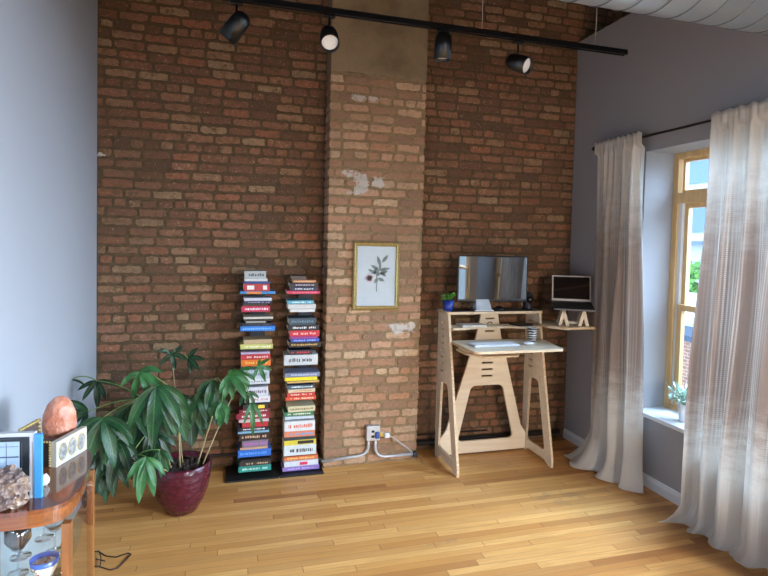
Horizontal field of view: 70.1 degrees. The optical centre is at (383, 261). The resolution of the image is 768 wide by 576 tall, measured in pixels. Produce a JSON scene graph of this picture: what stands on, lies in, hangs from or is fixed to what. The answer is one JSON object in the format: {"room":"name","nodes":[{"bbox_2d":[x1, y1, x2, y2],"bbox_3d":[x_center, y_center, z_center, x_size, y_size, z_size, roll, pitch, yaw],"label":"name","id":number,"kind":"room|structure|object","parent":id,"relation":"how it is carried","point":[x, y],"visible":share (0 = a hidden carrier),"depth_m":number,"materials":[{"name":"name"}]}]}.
{"room":"home office","nodes":[
{"label":"home office","id":0,"kind":"room"},
{"bbox_2d":[0,0,97,575],"bbox_3d":[-0.978,-0.422,-0.308,0.300,4.320,8.586,1,2,-16],"label":"wall","id":1,"kind":"structure","parent":0,"point":[49,48],"depth_m":2.77,"materials":[{"name":"grey paint"}]},
{"bbox_2d":[96,0,612,474],"bbox_3d":[-0.039,-0.585,4.581,4.252,4.320,0.312,1,2,-16],"label":"wall","id":2,"kind":"structure","parent":0,"point":[211,152],"depth_m":4.20,"materials":[{"name":"brick"}]},
{"bbox_2d":[132,450,322,461],"bbox_3d":[-1.238,1.482,4.051,1.584,0.076,0.209,1,2,-16],"label":"conduit","id":3,"kind":"object","parent":2,"relation":"attached to","point":[272,451],"visible":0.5,"depth_m":4.16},
{"bbox_2d":[319,70,425,467],"bbox_3d":[-0.093,0.068,4.341,0.773,3.030,0.204,1,2,-16],"label":"pier","id":4,"kind":"object","parent":2,"relation":"attached to","point":[374,176],"visible":0.98,"depth_m":4.24,"materials":[{"name":"brick"}]},
{"bbox_2d":[322,424,417,462],"bbox_3d":[-0.099,1.413,4.257,0.766,0.280,0.077,1,2,-16],"label":"electrical box","id":5,"kind":"object","parent":4,"relation":"attached to","point":[372,431],"visible":1,"depth_m":4.26,"materials":[{"name":"plastic"}]},
{"bbox_2d":[352,242,399,309],"bbox_3d":[-0.059,0.110,4.232,0.373,0.527,0.028,1,2,-16],"label":"framed picture","id":6,"kind":"object","parent":4,"relation":"attached to","point":[376,265],"visible":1,"depth_m":4.23,"materials":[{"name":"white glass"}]},
{"bbox_2d":[327,0,428,81],"bbox_3d":[-0.042,-2.066,4.257,0.758,1.298,0.198,1,2,-16],"label":"trim","id":7,"kind":"structure","parent":2,"relation":"attached to","point":[369,48],"depth_m":4.18,"materials":[{"name":"paint"}]},
{"bbox_2d":[416,429,559,445],"bbox_3d":[0.902,1.495,4.744,1.400,0.088,0.053,1,2,-16],"label":"pipe","id":8,"kind":"object","parent":2,"relation":"attached to","point":[553,431],"visible":0.47,"depth_m":4.71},
{"bbox_2d":[52,437,767,575],"bbox_3d":[1.027,1.816,0.528,4.670,0.120,8.890,1,2,-16],"label":"floor","id":9,"kind":"structure","parent":0,"point":[507,512],"depth_m":3.35,"materials":[{"name":"brown wood"}]},
{"bbox_2d":[0,448,94,575],"bbox_3d":[-1.272,1.197,1.948,0.409,0.900,0.598,1,2,-16],"label":"side table","id":10,"kind":"object","parent":9,"relation":"on","point":[68,482],"visible":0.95,"depth_m":1.77,"materials":[{"name":"brown wood"}]},
{"bbox_2d":[0,464,30,511],"bbox_3d":[-1.171,0.691,1.685,0.146,0.134,0.086,1,2,-16],"label":"crystal geode","id":11,"kind":"object","parent":10,"relation":"on","point":[15,485],"visible":1,"depth_m":1.68},
{"bbox_2d":[4,528,31,575],"bbox_3d":[-1.183,0.928,1.768,0.076,0.165,0.076,1,2,-16],"label":"wine glass","id":12,"kind":"object","parent":10,"relation":"on","point":[29,531],"visible":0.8,"depth_m":1.76,"materials":[{"name":"clear glass"}]},
{"bbox_2d":[9,530,31,561],"bbox_3d":[-1.236,0.921,1.862,0.080,0.170,0.080,1,2,-16],"label":"wine glass","id":13,"kind":"object","parent":10,"relation":"on","point":[13,532],"visible":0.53,"depth_m":1.86,"materials":[{"name":"clear glass"}]},
{"bbox_2d":[0,431,42,497],"bbox_3d":[-1.206,0.649,1.746,0.218,0.212,0.025,1,2,-10],"label":"framed photograph","id":14,"kind":"object","parent":10,"relation":"on","point":[24,449],"visible":0.77,"depth_m":1.75},
{"bbox_2d":[18,418,41,432],"bbox_3d":[-1.353,0.671,2.092,0.022,0.136,0.086,3,3,40],"label":"frame","id":15,"kind":"object","parent":10,"relation":"on","point":[35,425],"visible":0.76,"depth_m":2.10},
{"bbox_2d":[29,551,58,575],"bbox_3d":[-1.098,0.984,1.769,0.084,0.057,0.084,1,2,-16],"label":"bowl","id":16,"kind":"object","parent":10,"relation":"on","point":[45,563],"visible":1,"depth_m":1.76,"materials":[{"name":"ceramic"}]},
{"bbox_2d":[43,438,55,466],"bbox_3d":[-1.238,0.697,2.000,0.058,0.097,0.037,1,2,0],"label":"box","id":17,"kind":"object","parent":10,"relation":"on","point":[46,441],"visible":0.49,"depth_m":1.99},
{"bbox_2d":[42,396,76,438],"bbox_3d":[-1.280,0.633,2.161,0.120,0.210,0.123,1,2,-16],"label":"salt lamp","id":18,"kind":"object","parent":10,"relation":"on","point":[59,418],"visible":0.77,"depth_m":2.12,"materials":[{"name":"orange stone"}]},
{"bbox_2d":[51,426,86,467],"bbox_3d":[-1.191,0.697,2.075,0.025,0.092,0.176,2,2,5],"label":"photo frame","id":19,"kind":"object","parent":10,"relation":"on","point":[66,447],"visible":1,"depth_m":2.05,"materials":[{"name":"wood"}]},
{"bbox_2d":[71,346,271,515],"bbox_3d":[-1.267,1.072,3.344,1.182,1.045,0.805,1,2,-16],"label":"potted plant","id":20,"kind":"object","parent":9,"relation":"on","point":[179,480],"visible":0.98,"depth_m":3.20,"materials":[{"name":"green plant"}]},
{"bbox_2d":[225,294,278,482],"bbox_3d":[-0.969,0.849,4.054,0.377,1.450,0.277,1,2,-16],"label":"tower","id":21,"kind":"object","parent":9,"relation":"on","point":[232,475],"visible":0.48,"depth_m":4.04,"materials":[{"name":"metal"}]},
{"bbox_2d":[238,458,270,472],"bbox_3d":[-0.967,1.508,4.084,0.232,0.042,0.161,1,2,-16],"label":"book","id":22,"kind":"object","parent":21,"relation":"on","point":[267,466],"visible":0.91,"depth_m":4.01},
{"bbox_2d":[240,457,270,466],"bbox_3d":[-0.962,1.470,4.085,0.223,0.032,0.162,1,2,-16],"label":"book","id":23,"kind":"object","parent":22,"relation":"on","point":[261,462],"visible":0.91,"depth_m":4.01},
{"bbox_2d":[241,455,269,461],"bbox_3d":[-0.962,1.444,4.081,0.208,0.014,0.165,1,2,-16],"label":"book","id":24,"kind":"object","parent":23,"relation":"on","point":[257,458],"visible":0.54,"depth_m":4.01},
{"bbox_2d":[238,441,270,457],"bbox_3d":[-0.968,1.395,4.081,0.236,0.053,0.157,1,2,-16],"label":"book","id":25,"kind":"object","parent":21,"relation":"on","point":[264,451],"visible":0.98,"depth_m":4.01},
{"bbox_2d":[240,441,267,449],"bbox_3d":[-0.973,1.361,4.082,0.200,0.016,0.150,1,2,-16],"label":"book","id":26,"kind":"object","parent":25,"relation":"on","point":[259,447],"visible":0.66,"depth_m":4.01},
{"bbox_2d":[241,439,267,447],"bbox_3d":[-0.965,1.325,4.079,0.188,0.048,0.160,1,2,-16],"label":"book","id":27,"kind":"object","parent":26,"relation":"on","point":[263,442],"visible":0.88,"depth_m":4.00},
{"bbox_2d":[239,432,268,440],"bbox_3d":[-0.970,1.271,4.072,0.214,0.050,0.163,1,2,-16],"label":"book","id":28,"kind":"object","parent":27,"relation":"on","point":[262,435],"visible":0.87,"depth_m":4.00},
{"bbox_2d":[238,425,268,433],"bbox_3d":[-0.974,1.238,4.071,0.221,0.014,0.159,1,2,-16],"label":"book","id":29,"kind":"object","parent":28,"relation":"on","point":[259,431],"visible":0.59,"depth_m":4.00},
{"bbox_2d":[240,423,267,431],"bbox_3d":[-0.969,1.217,4.074,0.206,0.027,0.158,1,2,-16],"label":"book","id":30,"kind":"object","parent":29,"relation":"on","point":[259,427],"visible":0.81,"depth_m":4.00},
{"bbox_2d":[242,421,267,427],"bbox_3d":[-0.963,1.183,4.071,0.186,0.033,0.161,1,2,-16],"label":"book","id":31,"kind":"object","parent":30,"relation":"on","point":[265,423],"visible":0.48,"depth_m":4.00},
{"bbox_2d":[239,418,268,422],"bbox_3d":[-0.970,1.154,4.071,0.216,0.021,0.159,1,2,-16],"label":"book","id":32,"kind":"object","parent":31,"relation":"on","point":[258,419],"visible":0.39,"depth_m":4.00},
{"bbox_2d":[236,407,269,419],"bbox_3d":[-0.974,1.118,4.065,0.238,0.042,0.161,1,2,-16],"label":"book","id":33,"kind":"object","parent":32,"relation":"on","point":[264,414],"visible":0.48,"depth_m":3.99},
{"bbox_2d":[241,304,269,311],"bbox_3d":[-0.950,0.337,4.042,0.202,0.042,0.152,1,2,-16],"label":"book","id":34,"kind":"object","parent":21,"relation":"on","point":[243,308],"visible":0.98,"depth_m":3.97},
{"bbox_2d":[242,301,267,305],"bbox_3d":[-0.952,0.306,4.034,0.183,0.015,0.165,1,2,-16],"label":"book","id":35,"kind":"object","parent":34,"relation":"on","point":[243,303],"visible":0.8,"depth_m":3.96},
{"bbox_2d":[244,301,271,302],"bbox_3d":[-0.934,0.288,4.040,0.201,0.017,0.162,1,2,-16],"label":"book","id":36,"kind":"object","parent":35,"relation":"on","point":[244,301],"visible":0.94,"depth_m":3.96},
{"bbox_2d":[243,296,271,300],"bbox_3d":[-0.935,0.267,4.040,0.197,0.021,0.161,1,2,-16],"label":"book","id":37,"kind":"object","parent":36,"relation":"on","point":[246,298],"visible":1,"depth_m":3.98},
{"bbox_2d":[240,356,270,366],"bbox_3d":[-0.954,0.730,4.057,0.212,0.048,0.157,1,2,-16],"label":"book","id":38,"kind":"object","parent":21,"relation":"on","point":[249,362],"visible":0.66,"depth_m":3.98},
{"bbox_2d":[241,354,269,359],"bbox_3d":[-0.954,0.687,4.057,0.211,0.034,0.153,1,2,-16],"label":"book","id":39,"kind":"object","parent":38,"relation":"on","point":[247,356],"visible":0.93,"depth_m":3.98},
{"bbox_2d":[241,349,269,354],"bbox_3d":[-0.954,0.658,4.050,0.206,0.015,0.162,1,2,-16],"label":"book","id":40,"kind":"object","parent":39,"relation":"on","point":[243,351],"visible":0.86,"depth_m":4.00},
{"bbox_2d":[240,340,272,348],"bbox_3d":[-0.945,0.610,4.049,0.232,0.036,0.166,1,2,-16],"label":"book","id":41,"kind":"object","parent":21,"relation":"on","point":[268,345],"visible":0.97,"depth_m":3.97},
{"bbox_2d":[243,336,271,343],"bbox_3d":[-0.938,0.576,4.053,0.205,0.031,0.161,1,2,-16],"label":"book","id":42,"kind":"object","parent":41,"relation":"on","point":[246,339],"visible":1,"depth_m":4.00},
{"bbox_2d":[240,323,274,330],"bbox_3d":[-0.937,0.480,4.046,0.244,0.034,0.164,1,2,-16],"label":"book","id":43,"kind":"object","parent":21,"relation":"on","point":[242,328],"visible":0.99,"depth_m":3.97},
{"bbox_2d":[241,320,271,325],"bbox_3d":[-0.943,0.451,4.048,0.213,0.021,0.154,1,2,-16],"label":"book","id":44,"kind":"object","parent":43,"relation":"on","point":[268,323],"visible":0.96,"depth_m":3.98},
{"bbox_2d":[246,321,265,322],"bbox_3d":[-0.950,0.432,4.045,0.142,0.011,0.154,1,2,-16],"label":"book","id":45,"kind":"object","parent":44,"relation":"on","point":[246,321],"visible":0.59,"depth_m":3.97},
{"bbox_2d":[244,319,271,320],"bbox_3d":[-0.936,0.419,4.051,0.201,0.012,0.152,1,2,-16],"label":"book","id":46,"kind":"object","parent":45,"relation":"on","point":[244,319],"visible":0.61,"depth_m":3.98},
{"bbox_2d":[243,314,272,318],"bbox_3d":[-0.933,0.402,4.043,0.210,0.015,0.165,1,2,-16],"label":"book","id":47,"kind":"object","parent":46,"relation":"on","point":[245,316],"visible":1,"depth_m":3.99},
{"bbox_2d":[240,289,274,293],"bbox_3d":[-0.932,0.218,4.034,0.249,0.020,0.168,1,2,-16],"label":"book","id":48,"kind":"object","parent":21,"relation":"on","point":[272,291],"visible":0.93,"depth_m":3.96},
{"bbox_2d":[243,284,269,290],"bbox_3d":[-0.943,0.181,4.033,0.186,0.050,0.162,1,2,-16],"label":"book","id":49,"kind":"object","parent":48,"relation":"on","point":[246,287],"visible":0.88,"depth_m":3.96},
{"bbox_2d":[243,280,269,283],"bbox_3d":[-0.941,0.146,4.032,0.189,0.017,0.161,1,2,-16],"label":"book","id":50,"kind":"object","parent":49,"relation":"on","point":[268,281],"visible":0.91,"depth_m":3.96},
{"bbox_2d":[244,278,267,280],"bbox_3d":[-0.946,0.126,4.027,0.164,0.018,0.166,1,2,-16],"label":"book","id":51,"kind":"object","parent":50,"relation":"on","point":[245,279],"visible":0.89,"depth_m":3.96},
{"bbox_2d":[244,270,265,277],"bbox_3d":[-0.951,0.089,4.027,0.152,0.053,0.158,1,2,-16],"label":"book","id":52,"kind":"object","parent":51,"relation":"on","point":[247,273],"visible":1,"depth_m":3.96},
{"bbox_2d":[248,377,269,383],"bbox_3d":[-0.950,0.868,4.064,0.194,0.038,0.156,1,2,-16],"label":"book","id":53,"kind":"object","parent":21,"relation":"on","point":[259,380],"visible":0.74,"depth_m":4.00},
{"bbox_2d":[241,365,268,378],"bbox_3d":[-0.958,0.815,4.060,0.205,0.062,0.157,1,2,-16],"label":"book","id":54,"kind":"object","parent":53,"relation":"on","point":[251,371],"visible":0.41,"depth_m":4.00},
{"bbox_2d":[249,390,269,402],"bbox_3d":[-0.945,1.000,4.072,0.179,0.046,0.154,1,2,-16],"label":"book","id":55,"kind":"object","parent":21,"relation":"on","point":[266,398],"visible":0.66,"depth_m":4.01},
{"bbox_2d":[246,384,267,395],"bbox_3d":[-0.948,0.942,4.068,0.158,0.066,0.155,1,2,-16],"label":"book","id":56,"kind":"object","parent":55,"relation":"on","point":[259,389],"visible":0.7,"depth_m":4.01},
{"bbox_2d":[276,294,323,477],"bbox_3d":[-0.628,0.868,4.153,0.326,1.420,0.277,1,2,-16],"label":"tower","id":57,"kind":"object","parent":9,"relation":"on","point":[320,470],"visible":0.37,"depth_m":4.11,"materials":[{"name":"metal"}]},
{"bbox_2d":[282,429,314,437],"bbox_3d":[-0.650,1.280,4.164,0.228,0.042,0.164,1,2,-16],"label":"book","id":58,"kind":"object","parent":57,"relation":"on","point":[305,432],"visible":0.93,"depth_m":4.09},
{"bbox_2d":[282,416,314,431],"bbox_3d":[-0.650,1.222,4.165,0.228,0.074,0.157,1,2,-16],"label":"book","id":59,"kind":"object","parent":58,"relation":"on","point":[309,423],"visible":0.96,"depth_m":4.09,"materials":[{"name":"paper"}]},
{"bbox_2d":[284,415,313,419],"bbox_3d":[-0.652,1.160,4.165,0.218,0.022,0.152,1,2,-16],"label":"book","id":60,"kind":"object","parent":59,"relation":"on","point":[304,416],"visible":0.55,"depth_m":4.09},
{"bbox_2d":[282,406,313,416],"bbox_3d":[-0.655,1.129,4.158,0.224,0.029,0.160,1,2,-16],"label":"book","id":61,"kind":"object","parent":60,"relation":"on","point":[284,410],"visible":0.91,"depth_m":4.09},
{"bbox_2d":[286,399,314,412],"bbox_3d":[-0.637,1.093,4.162,0.204,0.042,0.161,1,2,-16],"label":"book","id":62,"kind":"object","parent":61,"relation":"on","point":[294,405],"visible":1,"depth_m":4.11,"materials":[{"name":"paper"}]},
{"bbox_2d":[282,441,315,455],"bbox_3d":[-0.649,1.403,4.172,0.239,0.077,0.160,1,2,-16],"label":"book","id":63,"kind":"object","parent":57,"relation":"on","point":[303,449],"visible":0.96,"depth_m":4.10,"materials":[{"name":"paper"}]},
{"bbox_2d":[282,436,315,445],"bbox_3d":[-0.649,1.347,4.172,0.241,0.034,0.156,1,2,-16],"label":"book","id":64,"kind":"object","parent":63,"relation":"on","point":[304,441],"visible":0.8,"depth_m":4.10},
{"bbox_2d":[280,459,318,471],"bbox_3d":[-0.644,1.542,4.180,0.273,0.032,0.159,1,2,-16],"label":"book","id":65,"kind":"object","parent":57,"relation":"on","point":[316,466],"visible":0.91,"depth_m":4.11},
{"bbox_2d":[282,455,317,466],"bbox_3d":[-0.642,1.503,4.175,0.257,0.038,0.169,1,2,-16],"label":"book","id":66,"kind":"object","parent":65,"relation":"on","point":[293,463],"visible":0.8,"depth_m":4.10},
{"bbox_2d":[282,451,317,460],"bbox_3d":[-0.643,1.468,4.182,0.256,0.028,0.152,1,2,-16],"label":"book","id":67,"kind":"object","parent":66,"relation":"on","point":[307,456],"visible":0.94,"depth_m":4.11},
{"bbox_2d":[284,392,315,400],"bbox_3d":[-0.640,1.014,4.159,0.226,0.026,0.159,1,2,-16],"label":"book","id":68,"kind":"object","parent":57,"relation":"on","point":[285,395],"visible":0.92,"depth_m":4.09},
{"bbox_2d":[286,390,314,396],"bbox_3d":[-0.638,0.984,4.157,0.207,0.026,0.161,1,2,-16],"label":"book","id":69,"kind":"object","parent":68,"relation":"on","point":[287,393],"visible":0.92,"depth_m":4.08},
{"bbox_2d":[286,387,314,392],"bbox_3d":[-0.636,0.955,4.154,0.204,0.025,0.166,1,2,-16],"label":"book","id":70,"kind":"object","parent":69,"relation":"on","point":[307,389],"visible":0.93,"depth_m":4.08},
{"bbox_2d":[285,381,313,388],"bbox_3d":[-0.643,0.927,4.152,0.203,0.028,0.162,1,2,-16],"label":"book","id":71,"kind":"object","parent":70,"relation":"on","point":[310,384],"visible":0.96,"depth_m":4.09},
{"bbox_2d":[283,350,317,365],"bbox_3d":[-0.636,0.724,4.144,0.252,0.076,0.166,1,2,-16],"label":"book","id":72,"kind":"object","parent":57,"relation":"on","point":[305,359],"visible":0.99,"depth_m":4.07,"materials":[{"name":"paper"}]},
{"bbox_2d":[287,346,311,354],"bbox_3d":[-0.642,0.667,4.141,0.172,0.034,0.162,1,2,-16],"label":"book","id":73,"kind":"object","parent":72,"relation":"on","point":[291,350],"visible":0.98,"depth_m":4.08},
{"bbox_2d":[288,309,314,311],"bbox_3d":[-0.625,0.357,4.136,0.186,0.022,0.152,1,2,-16],"label":"book","id":74,"kind":"object","parent":57,"relation":"on","point":[290,310],"visible":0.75,"depth_m":4.07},
{"bbox_2d":[286,303,315,308],"bbox_3d":[-0.629,0.327,4.133,0.209,0.034,0.156,1,2,-16],"label":"book","id":75,"kind":"object","parent":74,"relation":"on","point":[289,306],"visible":0.86,"depth_m":4.06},
{"bbox_2d":[285,298,313,303],"bbox_3d":[-0.637,0.295,4.128,0.198,0.026,0.156,1,2,-16],"label":"book","id":76,"kind":"object","parent":75,"relation":"on","point":[288,300],"visible":1,"depth_m":4.07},
{"bbox_2d":[285,289,319,293],"bbox_3d":[-0.617,0.223,4.133,0.245,0.023,0.150,1,2,-16],"label":"book","id":77,"kind":"object","parent":57,"relation":"on","point":[287,291],"visible":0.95,"depth_m":4.07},
{"bbox_2d":[289,286,317,290],"bbox_3d":[-0.610,0.196,4.134,0.203,0.026,0.153,1,2,-16],"label":"book","id":78,"kind":"object","parent":77,"relation":"on","point":[290,288],"visible":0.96,"depth_m":4.07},
{"bbox_2d":[288,281,317,286],"bbox_3d":[-0.613,0.167,4.130,0.208,0.027,0.156,1,2,-16],"label":"book","id":79,"kind":"object","parent":78,"relation":"on","point":[291,284],"visible":0.97,"depth_m":4.06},
{"bbox_2d":[286,378,318,383],"bbox_3d":[-0.625,0.892,4.161,0.242,0.014,0.155,1,2,-16],"label":"book","id":80,"kind":"object","parent":57,"relation":"on","point":[317,380],"visible":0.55,"depth_m":4.09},
{"bbox_2d":[283,374,316,380],"bbox_3d":[-0.639,0.866,4.151,0.239,0.026,0.160,1,2,-16],"label":"book","id":81,"kind":"object","parent":80,"relation":"on","point":[309,377],"visible":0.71,"depth_m":4.08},
{"bbox_2d":[283,367,319,377],"bbox_3d":[-0.628,0.835,4.151,0.261,0.031,0.165,1,2,-16],"label":"book","id":82,"kind":"object","parent":81,"relation":"on","point":[307,371],"visible":1,"depth_m":4.10,"materials":[{"name":"paper"}]},
{"bbox_2d":[287,339,320,346],"bbox_3d":[-0.609,0.612,4.152,0.239,0.037,0.154,1,2,-16],"label":"book","id":83,"kind":"object","parent":57,"relation":"on","point":[289,343],"visible":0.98,"depth_m":4.08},
{"bbox_2d":[289,337,318,341],"bbox_3d":[-0.609,0.579,4.144,0.211,0.022,0.167,1,2,-16],"label":"book","id":84,"kind":"object","parent":83,"relation":"on","point":[308,339],"visible":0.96,"depth_m":4.07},
{"bbox_2d":[288,335,317,338],"bbox_3d":[-0.614,0.558,4.142,0.206,0.014,0.166,1,2,-16],"label":"book","id":85,"kind":"object","parent":84,"relation":"on","point":[298,337],"visible":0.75,"depth_m":4.07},
{"bbox_2d":[288,330,318,336],"bbox_3d":[-0.610,0.529,4.149,0.221,0.044,0.152,1,2,-16],"label":"book","id":86,"kind":"object","parent":85,"relation":"on","point":[292,333],"visible":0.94,"depth_m":4.08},
{"bbox_2d":[286,322,318,330],"bbox_3d":[-0.619,0.485,4.144,0.231,0.038,0.152,1,2,-16],"label":"book","id":87,"kind":"object","parent":86,"relation":"on","point":[289,327],"visible":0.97,"depth_m":4.08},
{"bbox_2d":[287,315,315,324],"bbox_3d":[-0.626,0.438,4.137,0.202,0.050,0.160,1,2,-16],"label":"book","id":88,"kind":"object","parent":87,"relation":"on","point":[291,319],"visible":1,"depth_m":4.08,"materials":[{"name":"paper"}]},
{"bbox_2d":[435,308,594,477],"bbox_3d":[1.070,1.006,4.335,1.175,1.212,0.655,1,2,-16],"label":"desk","id":89,"kind":"object","parent":9,"relation":"on","point":[448,444],"visible":0.93,"depth_m":4.47,"materials":[{"name":"brown wood"}]},
{"bbox_2d":[441,292,455,310],"bbox_3d":[0.508,0.312,4.343,0.113,0.148,0.128,2,2,20],"label":"potted herb","id":90,"kind":"object","parent":89,"relation":"on","point":[448,303],"visible":1,"depth_m":4.32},
{"bbox_2d":[442,300,453,310],"bbox_3d":[0.510,0.343,4.350,0.093,0.085,0.093,1,2,-16],"label":"pot","id":91,"kind":"object","parent":90,"relation":"attached to","point":[447,304],"depth_m":4.31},
{"bbox_2d":[437,308,542,314],"bbox_3d":[0.866,0.401,4.473,0.845,0.019,0.225,1,2,-16],"label":"shelf","id":92,"kind":"object","parent":89,"relation":"attached to","point":[457,311],"depth_m":4.40,"materials":[{"name":"brown wood"}]},
{"bbox_2d":[456,255,527,310],"bbox_3d":[0.872,0.168,4.463,0.602,0.443,0.172,1,2,-16],"label":"computer monitor","id":93,"kind":"object","parent":89,"relation":"on","point":[482,280],"visible":1,"depth_m":4.42,"materials":[{"name":"black"}]},
{"bbox_2d":[467,341,519,347],"bbox_3d":[0.827,0.621,4.138,0.372,0.014,0.142,1,2,-16],"label":"keyboard","id":94,"kind":"object","parent":89,"relation":"on","point":[500,343],"visible":1,"depth_m":4.11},
{"bbox_2d":[451,324,540,329],"bbox_3d":[0.883,0.523,4.431,0.780,0.016,0.175,1,2,-16],"label":"shelf","id":95,"kind":"object","parent":89,"relation":"attached to","point":[489,326],"depth_m":4.40,"materials":[{"name":"brown wood"}]},
{"bbox_2d":[522,292,533,308],"bbox_3d":[1.207,0.320,4.585,0.096,0.145,0.107,1,2,-16],"label":"speaker","id":96,"kind":"object","parent":89,"relation":"on","point":[530,298],"visible":0.82,"depth_m":4.55},
{"bbox_2d":[527,327,536,341],"bbox_3d":[1.173,0.573,4.332,0.076,0.110,0.076,1,2,-16],"label":"striped cup","id":97,"kind":"object","parent":89,"relation":"on","point":[531,331],"visible":0.91,"depth_m":4.30,"materials":[{"name":"ceramic"}]},
{"bbox_2d":[527,319,594,329],"bbox_3d":[1.449,0.514,4.513,0.360,0.018,0.440,1,2,-16],"label":"shelf","id":98,"kind":"object","parent":89,"relation":"attached to","point":[548,323],"depth_m":4.42,"materials":[{"name":"brown wood"}]},
{"bbox_2d":[556,310,588,326],"bbox_3d":[1.536,0.450,4.456,0.240,0.118,0.155,2,2,12],"label":"laptop stand","id":99,"kind":"object","parent":89,"relation":"on","point":[562,317],"visible":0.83,"depth_m":4.40,"materials":[{"name":"brown wood"}]},
{"bbox_2d":[552,275,594,311],"bbox_3d":[1.549,0.253,4.489,0.310,0.265,0.270,2,2,12],"label":"laptop","id":100,"kind":"object","parent":99,"relation":"on","point":[569,291],"visible":1,"depth_m":4.58,"materials":[{"name":"black"}]},
{"bbox_2d":[613,11,630,22],"bbox_3d":[3.222,-0.379,1.166,0.152,4.320,8.490,1,2,-16],"label":"wall","id":101,"kind":"structure","parent":0,"point":[617,15],"depth_m":4.90,"materials":[{"name":"brick"}]},
{"bbox_2d":[564,13,767,492],"bbox_3d":[3.006,0.002,1.017,0.360,3.560,8.290,1,2,-16],"label":"wall","id":102,"kind":"structure","parent":0,"point":[673,73],"depth_m":4.12,"materials":[{"name":"grey paint"}]},
{"bbox_2d":[563,428,680,505],"bbox_3d":[2.786,1.736,1.025,0.016,0.084,8.278,1,2,-16],"label":"baseboard","id":103,"kind":"structure","parent":102,"relation":"attached to","point":[672,495],"depth_m":3.93,"materials":[{"name":"white paint"}]},
{"bbox_2d":[592,119,710,150],"bbox_3d":[2.248,-0.853,2.817,0.123,0.035,3.538,1,2,-16],"label":"curtain rod","id":104,"kind":"object","parent":102,"relation":"attached to","point":[705,121],"visible":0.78,"depth_m":3.66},
{"bbox_2d":[563,131,644,493],"bbox_3d":[1.698,0.335,4.151,0.282,2.586,0.757,1,2,-16],"label":"curtain","id":105,"kind":"object","parent":104,"relation":"hanging from","point":[612,447],"visible":0.99,"depth_m":4.12,"materials":[{"name":"beige fabric"}]},
{"bbox_2d":[660,98,767,570],"bbox_3d":[2.044,0.385,3.076,0.260,2.588,0.856,0,2,-23],"label":"curtain","id":106,"kind":"object","parent":104,"relation":"hanging from","point":[724,481],"visible":1,"depth_m":3.18,"materials":[{"name":"beige fabric"}]},
{"bbox_2d":[559,0,767,35],"bbox_3d":[0.485,-1.839,2.255,3.837,1.374,0.409,1,2,-16],"label":"spiral duct","id":107,"kind":"object","parent":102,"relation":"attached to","point":[749,16],"visible":1,"depth_m":2.52,"materials":[{"name":"metal"}]},
{"bbox_2d":[643,407,684,433],"bbox_3d":[2.415,1.187,2.806,0.274,0.030,2.890,1,2,-16],"label":"sill","id":108,"kind":"structure","parent":102,"relation":"attached to","point":[667,417],"depth_m":3.96,"materials":[{"name":"white paint"}]},
{"bbox_2d":[666,381,686,422],"bbox_3d":[2.158,0.983,3.846,0.294,0.286,0.348,2,2,14],"label":"potted succulent","id":109,"kind":"object","parent":108,"relation":"on","point":[681,393],"visible":0.44,"depth_m":3.85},
{"bbox_2d":[678,402,685,422],"bbox_3d":[2.129,1.062,3.864,0.103,0.125,0.103,1,2,-16],"label":"pot","id":110,"kind":"object","parent":109,"relation":"attached to","point":[681,407],"depth_m":3.84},
{"bbox_2d":[664,148,708,411],"bbox_3d":[2.603,0.210,2.816,0.092,1.930,2.850,1,2,-16],"label":"window","id":111,"kind":"structure","parent":102,"relation":"in","point":[685,200],"depth_m":4.10,"materials":[{"name":"brown wood"}]},
{"bbox_3d":[1.128,-2.480,0.365,4.670,0.320,8.890,1,2,-16],"label":"ceiling","id":112,"kind":"structure","parent":0,"visible":0},
{"bbox_2d":[221,0,627,55],"bbox_3d":[0.020,-1.907,2.837,3.005,1.304,0.034,1,2,-16],"label":"track rail","id":113,"kind":"object","parent":112,"relation":"hanging from","point":[281,4],"visible":1,"depth_m":2.93,"materials":[{"name":"metal"}]},
{"bbox_2d":[219,0,249,44],"bbox_3d":[-0.726,-1.162,2.660,0.153,0.206,0.096,2,2,15],"label":"track spotlight","id":114,"kind":"object","parent":113,"relation":"hanging from","point":[238,23],"visible":1,"depth_m":2.63,"materials":[{"name":"metal"}]},
{"bbox_2d":[320,13,339,52],"bbox_3d":[-0.279,-1.159,2.775,0.100,0.201,0.156,1,2,-16],"label":"track spotlight","id":115,"kind":"object","parent":113,"relation":"hanging from","point":[329,39],"visible":1,"depth_m":2.75,"materials":[{"name":"metal"}]},
{"bbox_2d":[433,29,451,62],"bbox_3d":[0.318,-1.171,2.958,0.096,0.163,0.100,1,2,-16],"label":"track spotlight","id":116,"kind":"object","parent":113,"relation":"hanging from","point":[442,44],"visible":1,"depth_m":2.92,"materials":[{"name":"metal"}]},
{"bbox_2d":[505,39,533,74],"bbox_3d":[0.758,-1.146,3.077,0.096,0.200,0.162,-1,3,-44],"label":"track spotlight","id":117,"kind":"object","parent":113,"relation":"hanging from","point":[519,63],"visible":1,"depth_m":3.06,"materials":[{"name":"metal"}]},
{"label":"outside","id":118,"kind":"structure","parent":0,"visible":0},
{"bbox_3d":[23.775,5.198,32.081,56.400,0.200,72.000,1,2,-16],"label":"ground","id":119,"kind":"structure","parent":118,"visible":0},
{"bbox_2d":[682,292,696,388],"bbox_3d":[7.995,3.302,11.826,6.200,4.382,14.200,1,2,-16],"label":"brick building","id":120,"kind":"structure","parent":119,"relation":"on","point":[689,316],"depth_m":9.94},
{"bbox_2d":[689,259,700,292],"bbox_3d":[10.756,2.544,18.916,2.141,5.489,5.660,1,2,-16],"label":"leafy tree","id":121,"kind":"object","parent":119,"relation":"on","point":[694,275],"visible":0.05,"depth_m":18.41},
{"bbox_2d":[689,159,708,282],"bbox_3d":[19.245,-5.071,33.441,8.600,20.000,26.000,1,2,-16],"label":"sky","id":122,"kind":"structure","parent":119,"relation":"on","point":[698,171],"depth_m":28.95,"materials":[{"name":"blue"}]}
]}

